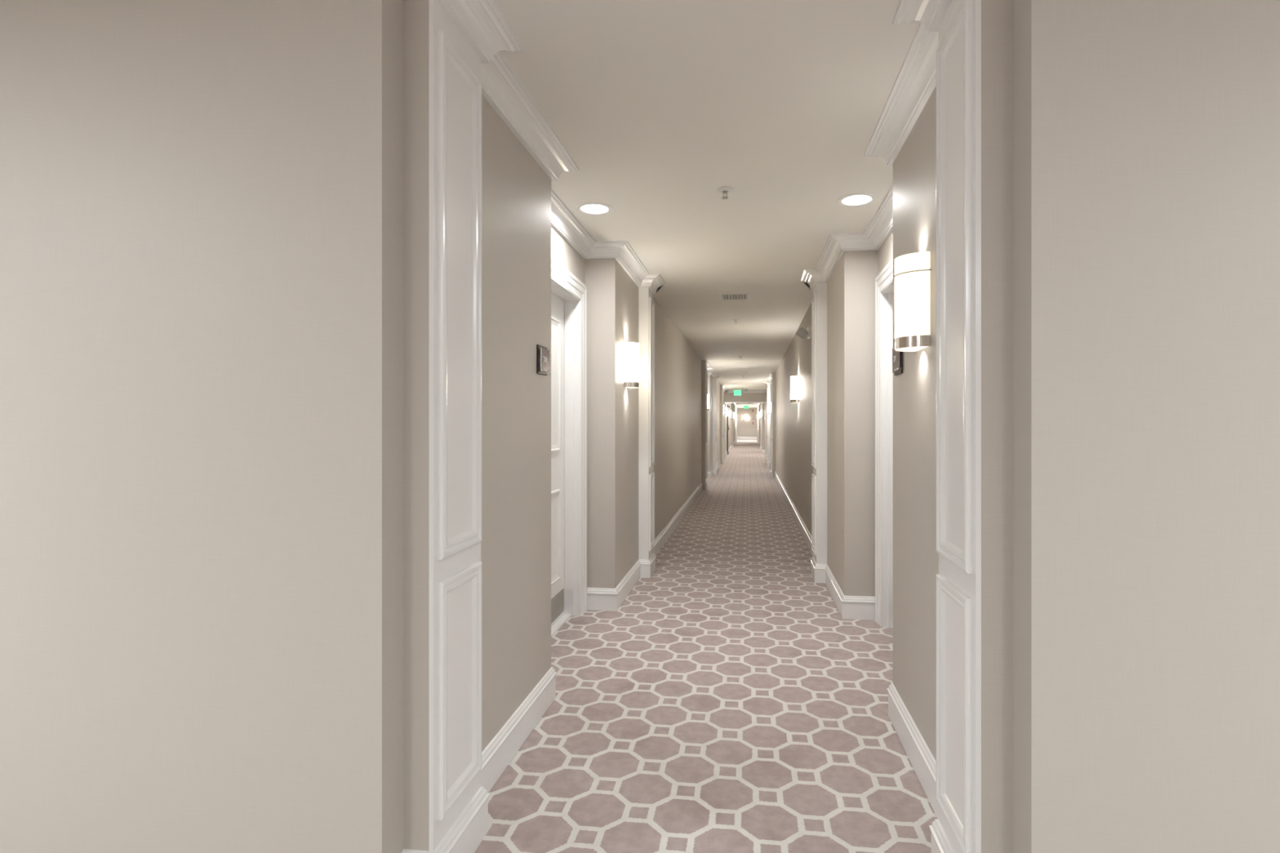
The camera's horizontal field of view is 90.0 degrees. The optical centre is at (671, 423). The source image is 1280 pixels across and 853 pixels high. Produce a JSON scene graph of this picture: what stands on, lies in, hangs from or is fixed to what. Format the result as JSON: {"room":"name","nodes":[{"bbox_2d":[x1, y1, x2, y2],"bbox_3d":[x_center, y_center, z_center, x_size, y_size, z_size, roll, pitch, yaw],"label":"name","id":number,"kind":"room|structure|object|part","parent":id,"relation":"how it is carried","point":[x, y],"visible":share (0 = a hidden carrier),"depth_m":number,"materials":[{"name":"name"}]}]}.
{"room":"hotel corridor","nodes":[
{"label":"hotel corridor","id":0,"kind":"room"},
{"bbox_2d":[0,0,735,852],"bbox_3d":[0.646,0.030,25.905,3.265,2.580,48.610,0,0,7],"label":"wall","id":1,"kind":"structure","parent":0,"point":[215,214],"depth_m":1.67,"materials":[{"name":"paint"}]},
{"bbox_2d":[429,0,481,851],"bbox_3d":[-0.642,0.030,1.830,0.098,2.479,0.300,0,0,7],"label":"trim","id":2,"kind":"structure","parent":1,"relation":"attached to","point":[455,67],"depth_m":1.79,"materials":[{"name":"white wood"}]},
{"bbox_3d":[-0.601,-0.342,1.825,0.015,1.407,0.256,0,0,7],"label":"panel moulding","id":3,"kind":"part","parent":2,"relation":"part of","materials":[{"name":"white wood"}]},
{"bbox_3d":[-0.601,0.739,1.825,0.015,0.633,0.256,0,0,7],"label":"panel moulding","id":4,"kind":"part","parent":2,"relation":"part of","materials":[{"name":"white wood"}]},
{"bbox_2d":[536,344,550,375],"bbox_3d":[-0.562,-0.277,2.807,0.022,0.124,0.132,0,0,7],"label":"room sign","id":5,"kind":"object","parent":1,"relation":"attached to","point":[543,354],"visible":1,"depth_m":2.78,"materials":[{"name":"brown metal"}]},
{"bbox_3d":[-0.557,-0.276,2.813,0.003,0.102,0.118,0,0,7],"label":"plate","id":6,"kind":"part","parent":5,"relation":"part of","materials":[{"name":"grey metal"}]},
{"bbox_2d":[436,0,665,293],"bbox_3d":[-0.494,-1.167,3.563,0.399,0.087,3.984,0,0,7],"label":"trim","id":7,"kind":"structure","parent":1,"relation":"attached to","point":[483,24],"depth_m":2.41,"materials":[{"name":"white wood"}]},
{"bbox_2d":[551,256,586,636],"bbox_3d":[-0.715,0.170,3.773,0.141,2.200,1.150,0,0,7],"label":"door","id":8,"kind":"structure","parent":1,"relation":"in","point":[568,293],"depth_m":4.21,"materials":[{"name":"white wood"}]},
{"bbox_3d":[-0.759,0.170,3.778,0.012,1.660,0.660,0,0,7],"label":"panel","id":9,"kind":"part","parent":8,"relation":"part of","materials":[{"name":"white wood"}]},
{"bbox_3d":[-0.763,1.160,3.784,0.002,0.150,0.850,0,0,7],"label":"kick plate","id":10,"kind":"part","parent":8,"relation":"part of","materials":[{"name":"metal"}]},
{"bbox_2d":[401,437,737,852],"bbox_3d":[2.141,1.196,25.713,0.316,0.147,48.431,0,0,7],"label":"baseboard","id":11,"kind":"structure","parent":1,"relation":"attached to","point":[470,828],"depth_m":2.49,"materials":[{"name":"white wood"}]},
{"bbox_2d":[623,342,639,388],"bbox_3d":[-0.290,-0.427,4.729,0.102,0.325,0.200,0,0,7],"label":"wall sconce","id":12,"kind":"object","parent":1,"relation":"attached to","point":[631,350],"visible":1,"depth_m":4.66,"materials":[{"name":"white glass"}]},
{"bbox_2d":[638,287,654,559],"bbox_3d":[-0.210,0.030,5.402,0.098,2.479,0.264,0,0,7],"label":"trim","id":13,"kind":"structure","parent":1,"relation":"attached to","point":[646,303],"depth_m":5.27,"materials":[{"name":"white wood"}]},
{"bbox_3d":[-0.169,-0.342,5.397,0.015,1.407,0.220,0,0,7],"label":"panel moulding","id":14,"kind":"part","parent":13,"relation":"part of","materials":[{"name":"white wood"}]},
{"bbox_3d":[-0.169,0.739,5.397,0.015,0.633,0.220,0,0,7],"label":"panel moulding","id":15,"kind":"part","parent":13,"relation":"part of","materials":[{"name":"white wood"}]},
{"bbox_2d":[705,360,707,489],"bbox_3d":[0.631,0.030,12.364,0.098,2.479,0.300,0,0,7],"label":"trim","id":16,"kind":"structure","parent":1,"relation":"attached to","point":[706,370],"depth_m":12.23,"materials":[{"name":"white wood"}]},
{"bbox_3d":[0.672,-0.342,12.359,0.015,1.407,0.256,0,0,7],"label":"panel moulding","id":17,"kind":"part","parent":16,"relation":"part of","materials":[{"name":"white wood"}]},
{"bbox_3d":[0.672,0.739,12.359,0.015,0.633,0.256,0,0,7],"label":"panel moulding","id":18,"kind":"part","parent":16,"relation":"part of","materials":[{"name":"white wood"}]},
{"bbox_2d":[707,394,709,410],"bbox_3d":[0.711,-0.427,13.009,0.102,0.325,0.200,0,0,7],"label":"wall sconce","id":19,"kind":"object","parent":1,"relation":"attached to","point":[708,394],"visible":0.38,"depth_m":12.96,"materials":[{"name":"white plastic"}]},
{"bbox_2d":[706,361,719,378],"bbox_3d":[0.802,-1.167,14.287,0.399,0.087,3.600,0,0,7],"label":"trim","id":20,"kind":"structure","parent":1,"relation":"attached to","point":[712,374],"depth_m":14.99,"materials":[{"name":"white wood"}]},
{"bbox_2d":[712,377,716,468],"bbox_3d":[1.063,0.030,15.936,0.098,2.479,0.264,0,0,7],"label":"trim","id":21,"kind":"structure","parent":1,"relation":"attached to","point":[714,382],"depth_m":15.81,"materials":[{"name":"white wood"}]},
{"bbox_3d":[1.104,-0.342,15.931,0.015,1.407,0.220,0,0,7],"label":"panel moulding","id":22,"kind":"part","parent":21,"relation":"part of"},
{"bbox_3d":[1.104,0.739,15.931,0.015,0.633,0.220,0,0,7],"label":"panel moulding","id":23,"kind":"part","parent":21,"relation":"part of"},
{"bbox_2d":[722,385,723,459],"bbox_3d":[1.567,0.030,20.107,0.098,2.479,0.300,0,0,7],"label":"trim","id":24,"kind":"structure","parent":1,"relation":"attached to","point":[722,385],"depth_m":19.98,"materials":[{"name":"white wood"}]},
{"bbox_3d":[1.609,-0.342,20.102,0.015,1.407,0.256,0,0,7],"label":"panel moulding","id":25,"kind":"part","parent":24,"relation":"part of","materials":[{"name":"white wood"}]},
{"bbox_2d":[725,408,728,416],"bbox_3d":[2.067,-0.427,24.227,0.102,0.325,0.200,0,0,7],"label":"wall sconce","id":26,"kind":"object","parent":1,"relation":"attached to","point":[726,409],"visible":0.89,"depth_m":24.16,"materials":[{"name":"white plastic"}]},
{"bbox_2d":[727,404,729,454],"bbox_3d":[2.340,0.255,26.460,0.103,2.010,0.901,0,0,7],"label":"door leaf","id":27,"kind":"structure","parent":1,"relation":"in","point":[728,406],"depth_m":26.06,"materials":[{"name":"white wood"}]},
{"bbox_3d":[2.329,0.255,26.463,0.040,2.010,0.898,0,0,7],"label":"door","id":28,"kind":"part","parent":27,"relation":"part of","materials":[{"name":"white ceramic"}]},
{"bbox_2d":[735,404,758,443],"bbox_3d":[4.909,0.030,41.813,1.522,2.480,0.200,0,0,7],"label":"trim","id":29,"kind":"structure","parent":1,"relation":"attached to","point":[736,406],"depth_m":41.80,"materials":[{"name":"white wood"}]},
{"bbox_2d":[474,440,937,852],"bbox_3d":[2.760,1.320,22.834,8.400,0.100,54.400,0,0,7],"label":"floor","id":30,"kind":"structure","parent":0,"point":[728,704],"depth_m":2.73,"materials":[{"name":"carpet"}]},
{"bbox_2d":[496,0,919,408],"bbox_3d":[2.760,-1.270,22.834,8.400,0.120,54.400,0,0,7],"label":"ceiling","id":31,"kind":"structure","parent":0,"point":[659,106],"depth_m":2.65,"materials":[{"name":"paint"}]},
{"bbox_2d":[575,202,613,215],"bbox_3d":[-0.435,-1.206,3.598,0.212,0.006,0.212,0,0,7],"label":"recessed light","id":32,"kind":"object","parent":31,"relation":"in","point":[588,208],"visible":1,"depth_m":3.59,"materials":[{"name":"white plastic"}]},
{"bbox_2d":[717,186,733,199],"bbox_3d":[0.274,-1.185,3.301,0.080,0.049,0.080,0,0,7],"label":"sprinkler","id":33,"kind":"object","parent":31,"relation":"attached to","point":[723,190],"visible":1,"depth_m":3.29,"materials":[{"name":"white metal"}]},
{"bbox_2d":[717,292,751,300],"bbox_3d":[0.596,-1.202,6.072,0.310,0.016,0.360,0,0,7],"label":"ceiling vent","id":34,"kind":"object","parent":31,"relation":"in","point":[722,295],"visible":1,"depth_m":6.05,"materials":[{"name":"white plastic"}]},
{"bbox_2d":[733,389,741,395],"bbox_3d":[2.338,-1.097,22.799,0.280,0.225,0.041,0,0,7],"label":"exit sign","id":35,"kind":"object","parent":31,"relation":"hanging from","point":[736,393],"visible":1,"depth_m":22.78,"materials":[{"name":"green plastic"}]},
{"bbox_2d":[736,370,750,373],"bbox_3d":[1.664,-1.202,14.908,0.310,0.016,0.360,0,0,7],"label":"ceiling vent","id":36,"kind":"object","parent":31,"relation":"in","point":[748,371],"visible":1,"depth_m":14.80,"materials":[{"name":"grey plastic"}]},
{"bbox_2d":[836,192,877,206],"bbox_3d":[0.999,-1.206,3.455,0.212,0.006,0.212,0,0,7],"label":"recessed light","id":37,"kind":"object","parent":31,"relation":"in","point":[857,199],"visible":1,"depth_m":3.45,"materials":[{"name":"grey"}]},
{"bbox_2d":[724,390,766,401],"bbox_3d":[2.685,-1.002,23.422,1.522,0.415,0.150,0,0,7],"label":"wall header","id":38,"kind":"structure","parent":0,"point":[728,397],"depth_m":23.34,"materials":[{"name":"paint"}]},
{"bbox_2d":[724,401,766,458],"bbox_3d":[2.685,0.237,23.422,1.522,2.065,0.190,0,0,7],"label":"trim","id":39,"kind":"structure","parent":38,"relation":"attached to","point":[725,402],"depth_m":23.34,"materials":[{"name":"white wood"}]},
{"bbox_2d":[727,390,765,392],"bbox_3d":[2.715,-1.167,23.291,1.412,0.087,0.104,0,0,7],"label":"trim","id":40,"kind":"structure","parent":38,"relation":"attached to","point":[728,391],"depth_m":23.27,"materials":[{"name":"white wood"}]},
{"bbox_2d":[737,408,757,438],"bbox_3d":[5.862,0.030,49.706,1.522,2.480,0.100,0,0,7],"label":"wall","id":41,"kind":"structure","parent":0,"point":[745,428],"depth_m":49.66,"materials":[{"name":"paint"}]},
{"bbox_2d":[737,436,756,439],"bbox_3d":[5.855,1.152,49.646,1.482,0.235,0.021,0,0,7],"label":"baseboard","id":42,"kind":"structure","parent":41,"relation":"attached to","point":[739,437],"depth_m":49.64,"materials":[{"name":"white wood"}]},
{"bbox_2d":[758,0,1279,852],"bbox_3d":[5.401,0.030,25.330,3.555,2.580,48.610,0,0,7],"label":"wall","id":43,"kind":"structure","parent":0,"point":[1131,148],"depth_m":1.39,"materials":[{"name":"paint"}]},
{"bbox_2d":[764,373,771,385],"bbox_3d":[2.708,-1.167,17.169,0.399,0.087,3.600,0,0,7],"label":"trim","id":44,"kind":"structure","parent":43,"relation":"attached to","point":[768,383],"depth_m":18.30,"materials":[{"name":"white wood"}]},
{"bbox_2d":[766,385,770,462],"bbox_3d":[2.848,0.030,18.832,0.098,2.479,0.264,0,0,7],"label":"trim","id":45,"kind":"structure","parent":43,"relation":"attached to","point":[768,389],"depth_m":18.70,"materials":[{"name":"white wood"}]},
{"bbox_3d":[2.807,-0.342,18.837,0.015,1.407,0.220,0,0,7],"label":"panel moulding","id":46,"kind":"part","parent":45,"relation":"part of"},
{"bbox_2d":[767,402,770,413],"bbox_3d":[2.764,-0.427,18.160,0.102,0.325,0.200,0,0,7],"label":"wall sconce","id":47,"kind":"object","parent":43,"relation":"attached to","point":[768,403],"visible":0.87,"depth_m":18.09,"materials":[{"name":"white glass"}]},
{"bbox_2d":[770,372,772,471],"bbox_3d":[2.416,0.030,15.260,0.098,2.479,0.300,0,0,7],"label":"trim","id":48,"kind":"structure","parent":43,"relation":"attached to","point":[771,372],"depth_m":15.18,"materials":[{"name":"white wood"}]},
{"bbox_3d":[2.375,-0.342,15.265,0.015,1.407,0.256,0,0,7],"label":"panel moulding","id":49,"kind":"part","parent":48,"relation":"part of","materials":[{"name":"white wood"}]},
{"bbox_3d":[2.375,0.739,15.265,0.015,0.633,0.256,0,0,7],"label":"panel moulding","id":50,"kind":"part","parent":48,"relation":"part of","materials":[{"name":"white wood"}]},
{"bbox_2d":[790,376,799,402],"bbox_3d":[1.543,-0.427,8.053,0.102,0.325,0.200,0,0,7],"label":"wall sconce","id":51,"kind":"object","parent":43,"relation":"attached to","point":[794,381],"visible":1,"depth_m":7.98,"materials":[{"name":"white glass"}]},
{"bbox_2d":[795,325,811,339],"bbox_3d":[1.325,-0.913,6.463,0.151,0.124,0.170,0,0,7],"label":"emergency light","id":52,"kind":"object","parent":43,"relation":"attached to","point":[802,332],"visible":1,"depth_m":6.40,"materials":[{"name":"white plastic"}]},
{"bbox_2d":[811,282,826,564],"bbox_3d":[1.204,0.030,5.231,0.098,2.479,0.264,0,0,7],"label":"trim","id":53,"kind":"structure","parent":43,"relation":"attached to","point":[819,300],"depth_m":5.10,"materials":[{"name":"white wood"}]},
{"bbox_3d":[1.162,-0.342,5.236,0.015,1.407,0.220,0,0,7],"label":"panel moulding","id":54,"kind":"part","parent":53,"relation":"part of","materials":[{"name":"white wood"}]},
{"bbox_3d":[1.162,0.739,5.236,0.015,0.633,0.220,0,0,7],"label":"panel moulding","id":55,"kind":"part","parent":53,"relation":"part of","materials":[{"name":"white wood"}]},
{"bbox_2d":[756,438,954,852],"bbox_3d":[3.760,1.196,25.518,0.316,0.147,48.431,0,0,7],"label":"baseboard","id":56,"kind":"structure","parent":43,"relation":"attached to","point":[922,762],"depth_m":2.60,"materials":[{"name":"white wood"}]},
{"bbox_2d":[800,0,951,289],"bbox_3d":[1.041,-1.167,3.377,0.399,0.087,3.984,0,0,7],"label":"trim","id":57,"kind":"structure","parent":43,"relation":"attached to","point":[914,83],"depth_m":2.40,"materials":[{"name":"white wood"}]},
{"bbox_2d":[875,257,893,629],"bbox_3d":[1.305,0.170,3.529,0.141,2.200,1.150,0,0,7],"label":"door frame","id":58,"kind":"structure","parent":43,"relation":"in","point":[884,280],"depth_m":3.99,"materials":[{"name":"white wood"}]},
{"bbox_2d":[892,348,902,375],"bbox_3d":[0.929,-0.265,2.639,0.022,0.124,0.132,0,0,7],"label":"room sign","id":59,"kind":"object","parent":43,"relation":"attached to","point":[897,357],"visible":0.91,"depth_m":2.62,"materials":[{"name":"brown metal"}]},
{"bbox_3d":[0.923,-0.264,2.632,0.003,0.102,0.118,0,0,7],"label":"plate","id":60,"kind":"part","parent":59,"relation":"part of","materials":[{"name":"grey metal"}]},
{"bbox_2d":[893,251,930,351],"bbox_3d":[0.845,-0.427,2.285,0.102,0.325,0.200,0,0,7],"label":"wall sconce","id":61,"kind":"object","parent":43,"relation":"attached to","point":[912,270],"visible":1,"depth_m":2.21,"materials":[{"name":"glass"}]},
{"bbox_2d":[895,346,927,351],"bbox_3d":[0.848,-0.269,2.285,0.094,0.003,0.168,0,0,7],"label":"diffuser","id":62,"kind":"object","parent":61,"relation":"attached to","point":[897,348],"depth_m":2.27,"materials":[{"name":"beige glass"}]},
{"bbox_2d":[935,0,981,852],"bbox_3d":[0.772,0.030,1.659,0.098,2.479,0.300,0,0,7],"label":"trim","id":63,"kind":"structure","parent":43,"relation":"attached to","point":[958,51],"depth_m":1.64,"materials":[{"name":"white wood"}]},
{"bbox_3d":[0.731,-0.342,1.664,0.015,1.407,0.256,0,0,7],"label":"panel moulding","id":64,"kind":"part","parent":63,"relation":"part of","materials":[{"name":"white wood"}]},
{"bbox_3d":[0.731,0.739,1.664,0.015,0.633,0.256,0,0,7],"label":"panel moulding","id":65,"kind":"part","parent":63,"relation":"part of","materials":[{"name":"white wood"}]}
]}

